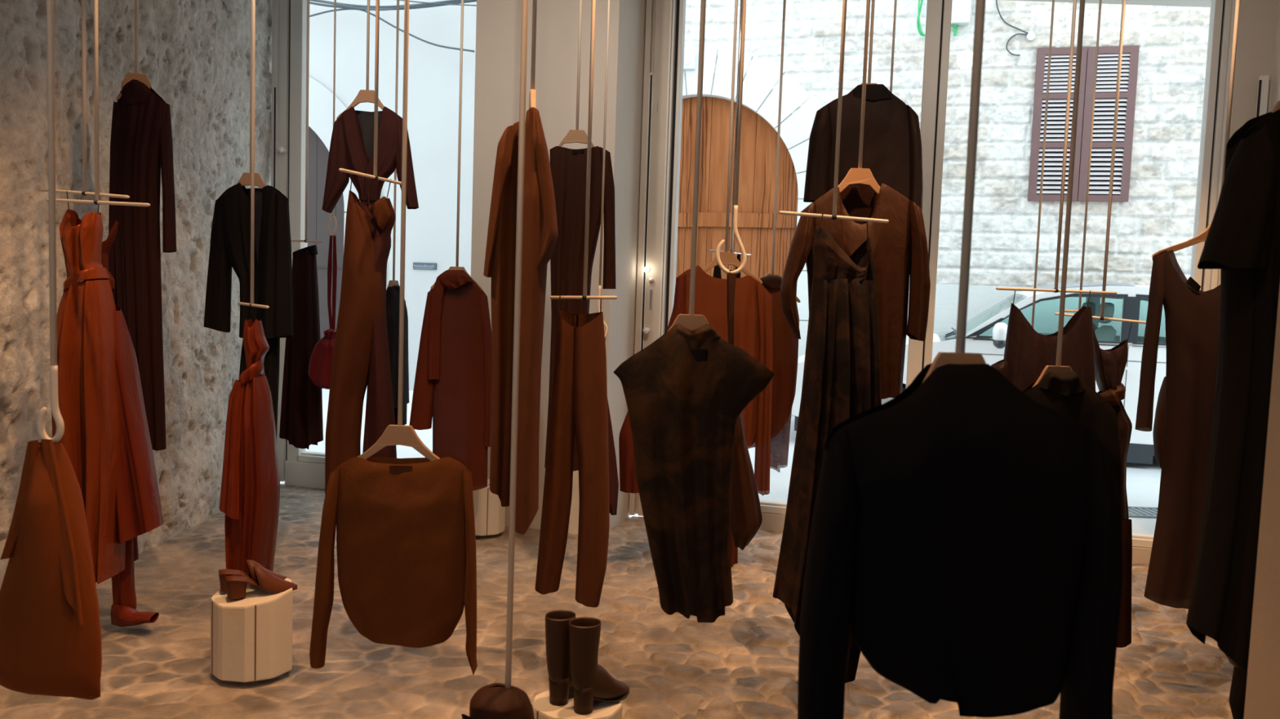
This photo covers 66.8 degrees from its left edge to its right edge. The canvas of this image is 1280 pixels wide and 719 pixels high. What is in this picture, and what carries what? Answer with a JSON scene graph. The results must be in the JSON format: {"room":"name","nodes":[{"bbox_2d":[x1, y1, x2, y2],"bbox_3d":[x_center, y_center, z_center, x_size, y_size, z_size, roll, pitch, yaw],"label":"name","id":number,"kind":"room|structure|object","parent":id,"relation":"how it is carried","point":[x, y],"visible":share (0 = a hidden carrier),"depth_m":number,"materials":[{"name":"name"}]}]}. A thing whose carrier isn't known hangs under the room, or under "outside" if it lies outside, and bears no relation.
{"room":"clothing store","nodes":[
{"label":"clothing store","id":0,"kind":"room"},
{"bbox_2d":[0,0,281,589],"bbox_3d":[-2.660,-0.763,4.149,0.135,3.825,5.975,2,4,0],"label":"wall","id":1,"kind":"structure","parent":0,"point":[195,55],"depth_m":5.33,"materials":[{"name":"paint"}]},
{"bbox_2d":[308,235,337,389],"bbox_3d":[-1.825,-0.276,5.720,0.239,0.908,0.160,2,4,0],"label":"pouch","id":2,"kind":"object","parent":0,"point":[320,366],"visible":0.64,"depth_m":5.69,"materials":[{"name":"red leather"}]},
{"bbox_2d":[471,0,646,534],"bbox_3d":[-0.490,-0.851,6.296,0.925,3.790,0.820,3,4,14],"label":"wall","id":3,"kind":"structure","parent":0,"point":[498,22],"depth_m":5.91,"materials":[{"name":"grey paint"}]},
{"bbox_2d":[0,484,1234,718],"bbox_3d":[0.384,1.178,4.696,6.348,0.058,5.394,2,4,0],"label":"floor","id":4,"kind":"structure","parent":0,"point":[744,664],"depth_m":3.98,"materials":[{"name":"stone"}]},
{"bbox_2d":[110,536,159,626],"bbox_3d":[-2.142,0.876,4.097,0.289,0.510,0.128,5,5,37],"label":"boot","id":5,"kind":"object","parent":4,"relation":"on","point":[123,613],"visible":0.66,"depth_m":4.10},
{"bbox_2d":[210,577,293,682],"bbox_3d":[-1.466,1.016,3.690,0.292,0.328,0.261,2,4,0],"label":"pedestal","id":6,"kind":"object","parent":4,"relation":"on","point":[251,635],"visible":0.87,"depth_m":3.59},
{"bbox_2d":[218,560,288,592],"bbox_3d":[-1.474,0.819,3.719,0.253,0.110,0.094,-1,5,-32],"label":"shoe","id":7,"kind":"object","parent":6,"relation":"on","point":[250,563],"visible":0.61,"depth_m":3.68,"materials":[{"name":"orange leather"}]},
{"bbox_2d":[225,566,297,599],"bbox_3d":[-1.420,0.829,3.652,0.253,0.110,0.094,-1,5,-32],"label":"shoe","id":8,"kind":"object","parent":6,"relation":"on","point":[236,586],"visible":1,"depth_m":3.62,"materials":[{"name":"orange leather"}]},
{"bbox_2d":[472,479,505,536],"bbox_3d":[-0.958,0.890,5.870,0.287,0.292,0.266,2,4,0],"label":"pedestal","id":9,"kind":"object","parent":4,"relation":"on","point":[489,514],"visible":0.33,"depth_m":5.75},
{"bbox_2d":[533,690,622,718],"bbox_3d":[-0.199,1.177,3.075,0.282,0.185,0.252,2,4,0],"label":"pedestal","id":10,"kind":"object","parent":4,"relation":"on","point":[543,708],"visible":0.64,"depth_m":3.02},
{"bbox_2d":[545,609,575,706],"bbox_3d":[-0.214,0.936,3.120,0.091,0.285,0.261,4,5,30],"label":"boot","id":11,"kind":"object","parent":10,"relation":"on","point":[557,622],"visible":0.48,"depth_m":3.02,"materials":[{"name":"brown leather"}]},
{"bbox_2d":[568,617,629,715],"bbox_3d":[-0.119,0.945,3.052,0.092,0.285,0.261,6,6,45],"label":"boot","id":12,"kind":"object","parent":10,"relation":"on","point":[591,682],"visible":1,"depth_m":2.98,"materials":[{"name":"brown leather"}]},
{"bbox_2d":[1011,0,1210,7],"bbox_3d":[0.836,-2.473,2.271,7.300,0.150,10.100,2,4,0],"label":"ceiling","id":13,"kind":"structure","parent":0,"point":[1202,3],"depth_m":7.26,"materials":[{"name":"paint"}]},
{"bbox_2d":[36,0,64,443],"bbox_3d":[-1.426,-1.129,2.326,0.067,2.695,0.017,2,4,0],"label":"rod","id":14,"kind":"object","parent":13,"relation":"hanging from","point":[55,408],"visible":0.93,"depth_m":2.38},
{"bbox_2d":[0,439,102,700],"bbox_3d":[-1.513,0.529,2.445,0.302,0.671,0.184,2,4,0],"label":"skirt","id":15,"kind":"object","parent":14,"relation":"hanging from","point":[51,643],"visible":1,"depth_m":2.38,"materials":[{"name":"fabric"}]},
{"bbox_2d":[39,0,129,198],"bbox_3d":[-2.184,-1.625,3.796,0.509,1.976,0.018,4,5,23],"label":"bar","id":16,"kind":"object","parent":13,"relation":"hanging from","point":[85,193],"visible":1,"depth_m":3.83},
{"bbox_2d":[51,191,163,584],"bbox_3d":[-2.161,0.107,3.939,0.276,1.548,0.466,5,5,35],"label":"gown","id":17,"kind":"object","parent":16,"relation":"hanging from","point":[106,441],"visible":0.87,"depth_m":3.82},
{"bbox_2d":[101,220,119,293],"bbox_3d":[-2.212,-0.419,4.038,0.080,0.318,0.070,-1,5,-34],"label":"dress","id":18,"kind":"object","parent":16,"relation":"hanging from","point":[107,244],"depth_m":4.02,"materials":[{"name":"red fabric"}]},
{"bbox_2d":[45,0,150,206],"bbox_3d":[-1.979,-1.574,3.523,0.576,2.025,0.018,4,5,26],"label":"bar","id":19,"kind":"object","parent":13,"relation":"hanging from","point":[96,202],"visible":0.89,"depth_m":3.56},
{"bbox_2d":[115,0,151,100],"bbox_3d":[-2.322,-1.932,4.475,0.169,1.474,0.020,-1,5,-35],"label":"clothes hanger","id":20,"kind":"object","parent":13,"relation":"hanging from","point":[143,78],"visible":0.6,"depth_m":4.50,"materials":[{"name":"brown wood"}]},
{"bbox_2d":[108,79,176,451],"bbox_3d":[-2.348,-0.435,4.583,0.283,1.730,0.176,2,4,0],"label":"dress","id":21,"kind":"object","parent":20,"relation":"hanging from","point":[141,144],"visible":0.83,"depth_m":4.52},
{"bbox_2d":[236,0,266,189],"bbox_3d":[-1.952,-1.736,4.890,0.287,1.902,0.018,1,4,-10],"label":"clothes hanger","id":22,"kind":"object","parent":13,"relation":"hanging from","point":[245,180],"visible":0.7,"depth_m":4.94,"materials":[{"name":"brown wood"}]},
{"bbox_2d":[203,182,293,338],"bbox_3d":[-1.997,-0.500,4.961,0.461,0.783,0.154,2,4,0],"label":"jacket","id":23,"kind":"object","parent":22,"relation":"hanging from","point":[230,236],"visible":0.94,"depth_m":4.92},
{"bbox_2d":[239,337,279,439],"bbox_3d":[-1.998,0.240,5.062,0.235,0.903,0.127,2,4,0],"label":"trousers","id":24,"kind":"object","parent":23,"relation":"hanging from","point":[272,358],"visible":0.17,"depth_m":5.01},
{"bbox_2d":[237,0,269,308],"bbox_3d":[-1.683,-1.429,4.235,0.018,2.399,0.546,-1,5,-34],"label":"bar","id":25,"kind":"object","parent":13,"relation":"hanging from","point":[253,2],"visible":1,"depth_m":4.28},
{"bbox_2d":[218,319,279,573],"bbox_3d":[-1.730,0.435,4.352,0.216,1.236,0.280,2,4,0],"label":"dress","id":26,"kind":"object","parent":25,"relation":"hanging from","point":[250,498],"visible":0.94,"depth_m":4.27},
{"bbox_2d":[290,0,321,242],"bbox_3d":[-1.989,-1.723,5.743,0.444,2.055,0.018,6,6,42],"label":"bar","id":27,"kind":"object","parent":13,"relation":"hanging from","point":[306,240],"visible":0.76,"depth_m":5.73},
{"bbox_2d":[279,244,323,449],"bbox_3d":[-2.062,-0.079,5.940,0.254,1.241,0.227,2,4,0],"label":"dress","id":28,"kind":"object","parent":27,"relation":"hanging from","point":[301,423],"visible":0.91,"depth_m":5.87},
{"bbox_2d":[328,0,337,236],"bbox_3d":[-1.772,-1.726,5.632,0.053,2.019,0.013,2,4,0],"label":"rod","id":29,"kind":"object","parent":13,"relation":"hanging from","point":[335,1],"visible":0.79,"depth_m":5.64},
{"bbox_2d":[336,0,384,119],"bbox_3d":[-1.416,-1.968,5.072,0.321,1.429,0.018,2,4,0],"label":"clothes hanger","id":30,"kind":"object","parent":13,"relation":"hanging from","point":[363,95],"visible":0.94,"depth_m":5.11,"materials":[{"name":"brown wood"}]},
{"bbox_2d":[321,106,418,213],"bbox_3d":[-1.421,-1.046,5.146,0.503,0.580,0.158,2,4,-4],"label":"cropped top","id":31,"kind":"object","parent":30,"relation":"hanging from","point":[352,141],"visible":0.77,"depth_m":5.10,"materials":[{"name":"brown fabric"}]},
{"bbox_2d":[338,0,401,185],"bbox_3d":[-1.028,-1.643,3.792,0.018,1.861,0.424,3,4,19],"label":"bar","id":32,"kind":"object","parent":13,"relation":"hanging from","point":[374,176],"visible":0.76,"depth_m":3.84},
{"bbox_2d":[324,173,396,494],"bbox_3d":[-1.132,-0.097,3.965,0.238,1.293,0.285,6,6,40],"label":"draped jumpsuit","id":33,"kind":"object","parent":32,"relation":"hanging from","point":[361,355],"visible":0.91,"depth_m":3.90,"materials":[{"name":"brown fabric"}]},
{"bbox_2d":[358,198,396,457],"bbox_3d":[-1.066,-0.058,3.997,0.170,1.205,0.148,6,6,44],"label":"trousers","id":34,"kind":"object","parent":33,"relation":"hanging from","point":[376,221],"depth_m":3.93,"materials":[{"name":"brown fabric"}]},
{"bbox_2d":[386,0,405,302],"bbox_3d":[-1.506,-1.548,6.006,0.020,2.410,0.296,3,4,15],"label":"clothes hanger","id":35,"kind":"object","parent":13,"relation":"hanging from","point":[392,282],"visible":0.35,"depth_m":6.03,"materials":[{"name":"brown wood"}]},
{"bbox_2d":[386,285,408,425],"bbox_3d":[-1.538,-0.026,6.117,0.152,0.879,0.438,2,4,0],"label":"coat","id":36,"kind":"object","parent":35,"relation":"hanging from","point":[393,297],"visible":0.6,"depth_m":5.98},
{"bbox_2d":[357,0,439,461],"bbox_3d":[-0.716,-1.061,2.982,0.392,2.880,0.018,2,4,0],"label":"clothes hanger","id":37,"kind":"object","parent":13,"relation":"hanging from","point":[399,434],"visible":0.89,"depth_m":3.05,"materials":[{"name":"brown wood"}]},
{"bbox_2d":[309,454,477,675],"bbox_3d":[-0.775,0.643,3.097,0.522,0.685,0.149,2,4,0],"label":"sweater","id":38,"kind":"object","parent":37,"relation":"hanging from","point":[406,539],"visible":1,"depth_m":3.06,"materials":[{"name":"brown fabric"}]},
{"bbox_2d":[430,0,482,290],"bbox_3d":[-0.959,-1.525,5.204,0.279,2.300,0.019,1,4,-8],"label":"clothes hanger","id":39,"kind":"object","parent":13,"relation":"hanging from","point":[456,268],"visible":0.67,"depth_m":5.23,"materials":[{"name":"brown wood"}]},
{"bbox_2d":[408,270,492,491],"bbox_3d":[-1.024,0.124,5.308,0.462,1.222,0.172,2,4,0],"label":"coat","id":40,"kind":"object","parent":39,"relation":"hanging from","point":[453,384],"visible":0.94,"depth_m":5.27,"materials":[{"name":"orange fabric"}]},
{"bbox_2d":[505,0,528,688],"bbox_3d":[-0.292,-0.785,2.449,0.016,3.322,0.016,2,4,0],"label":"rod","id":41,"kind":"object","parent":13,"relation":"hanging from","point":[524,2],"visible":1,"depth_m":2.50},
{"bbox_2d":[461,683,534,718],"bbox_3d":[-0.368,0.968,2.569,0.184,0.204,0.188,2,4,0],"label":"bag","id":42,"kind":"object","parent":41,"relation":"hanging from","point":[494,700],"visible":0.98,"depth_m":2.53,"materials":[{"name":"brown leather"}]},
{"bbox_2d":[528,0,537,108],"bbox_3d":[-0.356,-1.660,3.388,0.020,1.722,0.263,1,4,-10],"label":"clothes hanger","id":43,"kind":"object","parent":13,"relation":"hanging from","point":[532,92],"visible":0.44,"depth_m":3.42,"materials":[{"name":"brown wood"}]},
{"bbox_2d":[483,106,557,534],"bbox_3d":[-0.439,-0.143,3.461,0.227,1.466,0.380,0,5,-21],"label":"coat","id":44,"kind":"object","parent":43,"relation":"hanging from","point":[540,224],"visible":0.85,"depth_m":3.39,"materials":[{"name":"brown fabric"}]},
{"bbox_2d":[558,0,594,146],"bbox_3d":[-0.296,-1.832,4.879,0.262,1.594,0.019,2,4,0],"label":"clothes hanger","id":45,"kind":"object","parent":13,"relation":"hanging from","point":[576,135],"visible":0.93,"depth_m":4.92,"materials":[{"name":"brown wood"}]},
{"bbox_2d":[544,146,615,471],"bbox_3d":[-0.307,-0.257,4.992,0.360,1.653,0.188,2,4,0],"label":"dress","id":46,"kind":"object","parent":45,"relation":"hanging from","point":[568,166],"visible":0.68,"depth_m":4.91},
{"bbox_2d":[550,0,617,299],"bbox_3d":[-0.177,-1.377,3.634,0.264,2.309,0.018,3,4,11],"label":"bar","id":47,"kind":"object","parent":13,"relation":"hanging from","point":[584,296],"visible":1,"depth_m":3.68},
{"bbox_2d":[534,295,609,607],"bbox_3d":[-0.251,0.353,3.786,0.284,1.209,0.166,2,4,0],"label":"trousers","id":48,"kind":"object","parent":47,"relation":"hanging from","point":[579,401],"visible":1,"depth_m":3.73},
{"bbox_2d":[597,0,609,337],"bbox_3d":[-0.142,-1.350,4.613,0.059,2.506,0.013,2,4,0],"label":"rod","id":49,"kind":"object","parent":13,"relation":"hanging from","point":[608,1],"visible":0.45,"depth_m":4.64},
{"bbox_2d":[604,337,618,515],"bbox_3d":[-0.178,0.319,4.737,0.169,0.888,0.163,2,4,0],"label":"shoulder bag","id":50,"kind":"object","parent":49,"relation":"hanging from","point":[613,474],"visible":0.23,"depth_m":4.71,"materials":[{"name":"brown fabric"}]},
{"bbox_2d":[666,0,708,332],"bbox_3d":[0.185,-1.199,2.718,0.380,2.503,0.020,2,4,0],"label":"clothes hanger","id":51,"kind":"object","parent":13,"relation":"hanging from","point":[691,322],"visible":0.55,"depth_m":2.77,"materials":[{"name":"brown wood"}]},
{"bbox_2d":[613,324,774,622],"bbox_3d":[0.144,0.321,2.838,0.463,0.854,0.203,2,4,0],"label":"printed cap sleeve top","id":52,"kind":"object","parent":51,"relation":"hanging from","point":[686,393],"visible":1,"depth_m":2.77,"materials":[{"name":"fabric"}]},
{"bbox_2d":[688,0,762,284],"bbox_3d":[0.466,-1.489,4.802,0.380,2.215,0.019,2,4,-5],"label":"clothes hanger","id":53,"kind":"object","parent":13,"relation":"hanging from","point":[726,257],"visible":0.81,"depth_m":4.84,"materials":[{"name":"brown wood"}]},
{"bbox_2d":[618,265,772,495],"bbox_3d":[0.290,0.105,4.919,0.774,1.156,0.182,2,4,0],"label":"jacket","id":54,"kind":"object","parent":53,"relation":"hanging from","point":[753,312],"visible":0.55,"depth_m":4.85,"materials":[{"name":"brown fabric"}]},
{"bbox_2d":[708,0,751,256],"bbox_3d":[0.527,-1.594,5.220,0.233,2.063,0.018,3,4,12],"label":"bar","id":55,"kind":"object","parent":13,"relation":"hanging from","point":[741,1],"visible":0.66,"depth_m":5.24,"materials":[{"name":"silver metal"}]},
{"bbox_2d":[712,254,740,566],"bbox_3d":[0.468,0.280,5.337,0.208,1.708,0.152,2,4,0],"label":"dress","id":56,"kind":"object","parent":55,"relation":"hanging from","point":[717,271],"visible":0.04,"depth_m":5.32,"materials":[{"name":"brown fabric"}]},
{"bbox_2d":[715,0,746,274],"bbox_3d":[0.408,-1.438,3.903,0.128,2.187,0.017,2,4,0],"label":"rod","id":57,"kind":"object","parent":13,"relation":"hanging from","point":[722,267],"visible":1,"depth_m":3.95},
{"bbox_2d":[726,270,762,550],"bbox_3d":[0.439,0.213,4.028,0.166,1.159,0.184,6,6,41],"label":"bag","id":58,"kind":"object","parent":57,"relation":"hanging from","point":[746,517],"visible":0.64,"depth_m":3.98,"materials":[{"name":"brown leather"}]},
{"bbox_2d":[764,0,800,302],"bbox_3d":[0.800,-1.489,5.599,0.421,2.310,0.019,0,5,-25],"label":"clothes hanger","id":59,"kind":"object","parent":13,"relation":"hanging from","point":[784,1],"visible":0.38,"depth_m":5.62,"materials":[{"name":"brown wood"}]},
{"bbox_2d":[747,275,799,472],"bbox_3d":[0.782,0.090,5.716,0.301,1.163,0.192,0,5,-21],"label":"dress","id":60,"kind":"object","parent":59,"relation":"hanging from","point":[784,344],"visible":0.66,"depth_m":5.66,"materials":[{"name":"brown fabric"}]},
{"bbox_2d":[779,0,888,222],"bbox_3d":[0.724,-1.485,3.398,0.386,1.997,0.018,3,4,15],"label":"bar","id":61,"kind":"object","parent":13,"relation":"hanging from","point":[833,216],"visible":1,"depth_m":3.44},
{"bbox_2d":[772,213,881,683],"bbox_3d":[0.689,0.330,3.532,0.388,1.700,0.383,-2,6,-45],"label":"dress","id":62,"kind":"object","parent":61,"relation":"hanging from","point":[842,379],"visible":0.68,"depth_m":3.43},
{"bbox_2d":[837,0,879,195],"bbox_3d":[0.899,-1.542,3.794,0.380,1.929,0.020,2,4,0],"label":"clothes hanger","id":63,"kind":"object","parent":13,"relation":"hanging from","point":[860,175],"visible":0.68,"depth_m":3.84,"materials":[{"name":"brown wood"}]},
{"bbox_2d":[780,183,930,399],"bbox_3d":[0.853,-0.270,3.888,0.592,0.865,0.224,2,4,0],"label":"coat","id":64,"kind":"object","parent":63,"relation":"hanging from","point":[899,245],"visible":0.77,"depth_m":3.83,"materials":[{"name":"brown fabric"}]},
{"bbox_2d":[861,0,877,84],"bbox_3d":[1.107,-1.860,4.572,0.422,1.397,0.019,2,4,0],"label":"clothes hanger","id":65,"kind":"object","parent":13,"relation":"hanging from","point":[873,1],"visible":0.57,"depth_m":4.59,"materials":[{"name":"brown wood"}]},
{"bbox_2d":[803,84,923,211],"bbox_3d":[1.071,-0.938,4.639,0.568,0.739,0.150,2,4,0],"label":"jacket","id":66,"kind":"object","parent":65,"relation":"hanging from","point":[892,152],"visible":0.71,"depth_m":4.58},
{"bbox_2d":[889,0,897,93],"bbox_3d":[1.238,-1.906,4.873,0.301,1.340,0.026,2,4,-4],"label":"bar","id":67,"kind":"object","parent":13,"relation":"hanging from","point":[895,1],"visible":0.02,"depth_m":4.89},
{"bbox_2d":[922,0,986,382],"bbox_3d":[0.617,-1.072,1.684,0.339,2.574,0.020,2,4,0],"label":"clothes hanger","id":68,"kind":"object","parent":13,"relation":"hanging from","point":[959,357],"visible":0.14,"depth_m":1.74,"materials":[{"name":"brown wood"}]},
{"bbox_2d":[797,363,1122,718],"bbox_3d":[0.588,0.366,1.789,0.576,0.724,0.175,2,4,1],"label":"jacket","id":69,"kind":"object","parent":68,"relation":"hanging from","point":[966,535],"visible":1,"depth_m":1.72,"materials":[{"name":"fabric"}]},
{"bbox_2d":[1031,0,1054,328],"bbox_3d":[2.254,-1.322,5.211,0.250,2.485,0.012,2,4,0],"label":"bar","id":70,"kind":"object","parent":13,"relation":"hanging from","point":[1053,1],"visible":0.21,"depth_m":5.22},
{"bbox_2d":[995,0,1116,294],"bbox_3d":[1.947,-1.407,4.353,0.737,2.210,0.018,0,5,-24],"label":"bar","id":71,"kind":"object","parent":13,"relation":"hanging from","point":[1055,289],"visible":1,"depth_m":4.38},
{"bbox_2d":[991,290,1095,391],"bbox_3d":[1.850,0.333,4.432,0.563,1.304,0.238,2,4,0],"label":"dress","id":72,"kind":"object","parent":71,"relation":"hanging from","point":[1028,352],"visible":0.27,"depth_m":4.35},
{"bbox_2d":[1031,0,1084,387],"bbox_3d":[1.377,-1.111,3.023,0.338,2.642,0.020,2,4,0],"label":"clothes hanger","id":73,"kind":"object","parent":13,"relation":"hanging from","point":[1057,369],"visible":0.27,"depth_m":3.06,"materials":[{"name":"brown wood"}]},
{"bbox_2d":[1022,371,1132,648],"bbox_3d":[1.399,0.475,3.140,0.373,0.873,0.166,2,4,7],"label":"dress","id":74,"kind":"object","parent":73,"relation":"hanging from","point":[1065,394],"visible":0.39,"depth_m":3.07,"materials":[{"name":"black fabric"}]},
{"bbox_2d":[1064,0,1102,312],"bbox_3d":[2.347,-1.402,5.104,0.120,2.304,0.012,2,4,0],"label":"bar","id":75,"kind":"object","parent":13,"relation":"hanging from","point":[1100,1],"visible":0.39,"depth_m":5.13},
{"bbox_2d":[1054,0,1146,324],"bbox_3d":[2.250,-1.347,4.582,0.403,2.342,0.018,4,5,22],"label":"bar","id":76,"kind":"object","parent":13,"relation":"hanging from","point":[1123,5],"visible":0.91,"depth_m":4.61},
{"bbox_2d":[1093,322,1132,519],"bbox_3d":[2.283,0.332,4.730,0.238,1.058,0.185,5,5,32],"label":"dress","id":77,"kind":"object","parent":76,"relation":"hanging from","point":[1109,364],"visible":0.48,"depth_m":4.68,"materials":[{"name":"brown fabric"}]},
{"bbox_2d":[1151,0,1239,257],"bbox_3d":[2.311,-1.422,3.749,0.517,2.066,0.020,2,4,0],"label":"clothes hanger","id":78,"kind":"object","parent":13,"relation":"hanging from","point":[1201,237],"visible":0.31,"depth_m":3.78,"materials":[{"name":"brown wood"}]},
{"bbox_2d":[1134,249,1220,608],"bbox_3d":[2.161,0.278,3.791,0.437,1.412,0.211,2,4,0],"label":"dress","id":79,"kind":"object","parent":78,"relation":"hanging from","point":[1192,314],"visible":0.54,"depth_m":3.77,"materials":[{"name":"brown fabric"}]},
{"bbox_2d":[1271,100,1279,112],"bbox_3d":[1.552,-1.379,2.200,0.262,1.974,0.020,2,4,5],"label":"clothes hanger","id":80,"kind":"object","parent":13,"relation":"hanging from","point":[1277,107],"visible":0.12,"depth_m":2.26,"materials":[{"name":"brown wood"}]},
{"bbox_2d":[1186,109,1279,671],"bbox_3d":[1.477,0.073,2.294,0.400,1.311,0.224,1,4,-16],"label":"dress","id":81,"kind":"object","parent":80,"relation":"hanging from","point":[1242,242],"visible":0.97,"depth_m":2.25,"materials":[{"name":"black fabric"}]},
{"bbox_2d":[1228,655,1248,718],"bbox_3d":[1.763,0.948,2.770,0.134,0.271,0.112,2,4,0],"label":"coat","id":82,"kind":"object","parent":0,"point":[1238,685],"visible":0.26,"depth_m":2.76,"materials":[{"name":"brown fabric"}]},
{"bbox_2d":[1244,285,1279,718],"bbox_3d":[1.609,-0.448,1.978,0.420,3.810,0.220,2,4,0],"label":"wall","id":83,"kind":"structure","parent":0,"point":[1262,700],"depth_m":2.12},
{"bbox_2d":[1269,0,1279,111],"bbox_3d":[3.837,-0.617,5.163,0.900,3.790,0.850,3,4,14],"label":"wall","id":84,"kind":"structure","parent":0,"point":[1275,92],"depth_m":5.28,"materials":[{"name":"white paint"}]},
{"bbox_3d":[1.615,-0.773,6.092,12.686,3.950,3.642,2,4,0],"label":"wall","id":85,"kind":"structure","parent":0,"visible":0},
{"bbox_2d":[271,0,324,488],"bbox_3d":[-1.493,-0.834,6.827,2.283,3.650,0.334,3,4,14],"label":"window","id":86,"kind":"structure","parent":85,"relation":"in","point":[298,467],"depth_m":6.90,"materials":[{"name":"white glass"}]},
{"bbox_2d":[628,0,942,533],"bbox_3d":[0.906,-0.705,6.194,1.826,3.650,0.330,3,4,14],"label":"window","id":87,"kind":"structure","parent":85,"relation":"in","point":[665,20],"depth_m":6.21,"materials":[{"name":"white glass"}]},
{"bbox_2d":[921,0,1278,564],"bbox_3d":[2.599,-0.614,5.767,1.825,3.650,0.359,3,4,17],"label":"window","id":88,"kind":"structure","parent":85,"relation":"in","point":[1257,21],"depth_m":5.43,"materials":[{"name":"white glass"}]},
{"label":"outside","id":89,"kind":"structure","parent":0,"visible":0},
{"bbox_2d":[309,0,465,7],"bbox_3d":[-3.407,-4.642,12.446,2.938,0.292,0.035,3,4,14],"label":"overhead cable","id":90,"kind":"object","parent":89,"point":[353,5],"visible":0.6,"depth_m":12.47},
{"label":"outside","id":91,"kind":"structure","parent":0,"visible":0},
{"bbox_2d":[309,0,476,9],"bbox_3d":[-3.393,-4.595,12.394,2.925,0.281,0.029,3,4,14],"label":"overhead cable","id":92,"kind":"object","parent":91,"point":[465,1],"visible":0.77,"depth_m":12.25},
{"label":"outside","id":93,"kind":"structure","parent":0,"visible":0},
{"bbox_2d":[311,0,461,10],"bbox_3d":[-3.382,-4.604,12.339,3.072,0.341,0.025,3,4,14],"label":"overhead cable","id":94,"kind":"object","parent":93,"point":[320,1],"visible":0.82,"depth_m":12.30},
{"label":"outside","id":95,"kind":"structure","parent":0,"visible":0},
{"bbox_2d":[399,0,476,5],"bbox_3d":[-2.721,-4.490,12.121,1.571,0.216,0.016,3,4,14],"label":"overhead cable","id":96,"kind":"object","parent":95,"point":[399,0],"visible":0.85,"depth_m":12.06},
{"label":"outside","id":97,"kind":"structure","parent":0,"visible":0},
{"bbox_2d":[309,8,474,52],"bbox_3d":[-3.464,-4.240,12.539,2.884,0.610,0.023,3,4,14],"label":"overhead wire","id":98,"kind":"object","parent":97,"point":[340,9],"visible":0.66,"depth_m":12.44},
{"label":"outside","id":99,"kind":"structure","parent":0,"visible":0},
{"bbox_2d":[282,387,1161,534],"bbox_3d":[0.504,0.820,10.132,28.000,0.100,6.920,3,4,14],"label":"road","id":100,"kind":"structure","parent":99,"point":[1143,480],"depth_m":8.33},
{"bbox_2d":[307,0,476,391],"bbox_3d":[-6.079,-3.031,14.009,10.934,6.650,0.635,3,4,14],"label":"house","id":101,"kind":"structure","parent":100,"relation":"on","point":[433,71],"depth_m":12.94,"materials":[{"name":"paint"}]},
{"bbox_2d":[413,262,436,270],"bbox_3d":[-2.877,-1.249,12.984,0.340,0.090,0.022,3,4,14],"label":"wall plaque","id":102,"kind":"object","parent":101,"relation":"attached to","point":[415,265],"visible":1,"depth_m":12.97,"materials":[{"name":"metal"}]},
{"bbox_2d":[675,0,1210,416],"bbox_3d":[3.545,-2.297,11.373,9.463,6.240,0.393,3,4,15],"label":"stone house","id":103,"kind":"structure","parent":100,"relation":"on","point":[1165,47],"depth_m":11.09,"materials":[{"name":"white stone"}]},
{"bbox_2d":[683,52,696,70],"bbox_3d":[0.580,-3.649,11.871,0.200,0.200,0.080,3,4,14],"label":"switch box","id":104,"kind":"object","parent":103,"relation":"attached to","point":[690,58],"visible":0.66,"depth_m":11.83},
{"bbox_2d":[951,0,970,25],"bbox_3d":[3.626,-4.174,11.004,0.240,0.730,0.130,3,4,14],"label":"junction box","id":105,"kind":"object","parent":103,"relation":"attached to","point":[961,9],"visible":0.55,"depth_m":10.96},
{"bbox_2d":[917,0,955,36],"bbox_3d":[3.388,-3.962,11.074,0.430,0.544,0.020,3,4,14],"label":"cable","id":106,"kind":"object","parent":105,"relation":"hanging from","point":[918,6],"visible":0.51,"depth_m":11.12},
{"bbox_2d":[916,0,958,36],"bbox_3d":[3.405,-3.965,11.090,0.464,0.549,0.024,3,4,14],"label":"cable","id":107,"kind":"object","parent":105,"relation":"attached to","point":[922,1],"visible":0.65,"depth_m":11.12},
{"bbox_2d":[995,0,1028,56],"bbox_3d":[4.182,-3.794,10.919,0.376,0.754,0.016,3,4,14],"label":"wire","id":108,"kind":"object","parent":103,"relation":"attached to","point":[1002,18],"visible":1,"depth_m":10.93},
{"bbox_2d":[1027,46,1087,201],"bbox_3d":[4.669,-2.628,10.873,0.516,1.690,0.040,3,4,14],"label":"shutter","id":109,"kind":"object","parent":103,"relation":"hanging from","point":[1060,59],"depth_m":10.88,"materials":[{"name":"brown paint"}]},
{"bbox_2d":[1077,45,1139,201],"bbox_3d":[5.175,-2.600,10.742,0.516,1.690,0.040,3,4,14],"label":"shutter","id":110,"kind":"object","parent":103,"relation":"hanging from","point":[1108,55],"depth_m":10.74,"materials":[{"name":"brown paint"}]},
{"bbox_2d":[791,281,1166,464],"bbox_3d":[3.843,0.050,9.828,4.570,1.710,2.062,3,4,14],"label":"parked car","id":111,"kind":"object","parent":100,"relation":"on","point":[989,344],"visible":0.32,"depth_m":8.99,"materials":[{"name":"white paint"}]},
{"bbox_2d":[992,322,1007,348],"bbox_3d":[3.346,-0.222,9.007,0.174,0.240,0.258,2,4,0],"label":"mirror","id":112,"kind":"object","parent":111,"relation":"attached to","point":[999,331],"depth_m":8.91,"materials":[{"name":"white paint"}]},
{"bbox_2d":[1152,376,1165,468],"bbox_3d":[2.519,0.302,4.625,0.113,0.441,0.126,2,4,0],"label":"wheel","id":113,"kind":"object","parent":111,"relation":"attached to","point":[1158,425],"visible":0.3,"depth_m":4.62,"materials":[{"name":"black rubber"}]},
{"bbox_2d":[1128,506,1157,518],"bbox_3d":[3.625,1.103,7.016,0.440,0.012,0.320,2,4,0],"label":"drain grate","id":114,"kind":"object","parent":100,"relation":"on","point":[1146,512],"visible":0.41,"depth_m":7.01,"materials":[{"name":"grey metal"}]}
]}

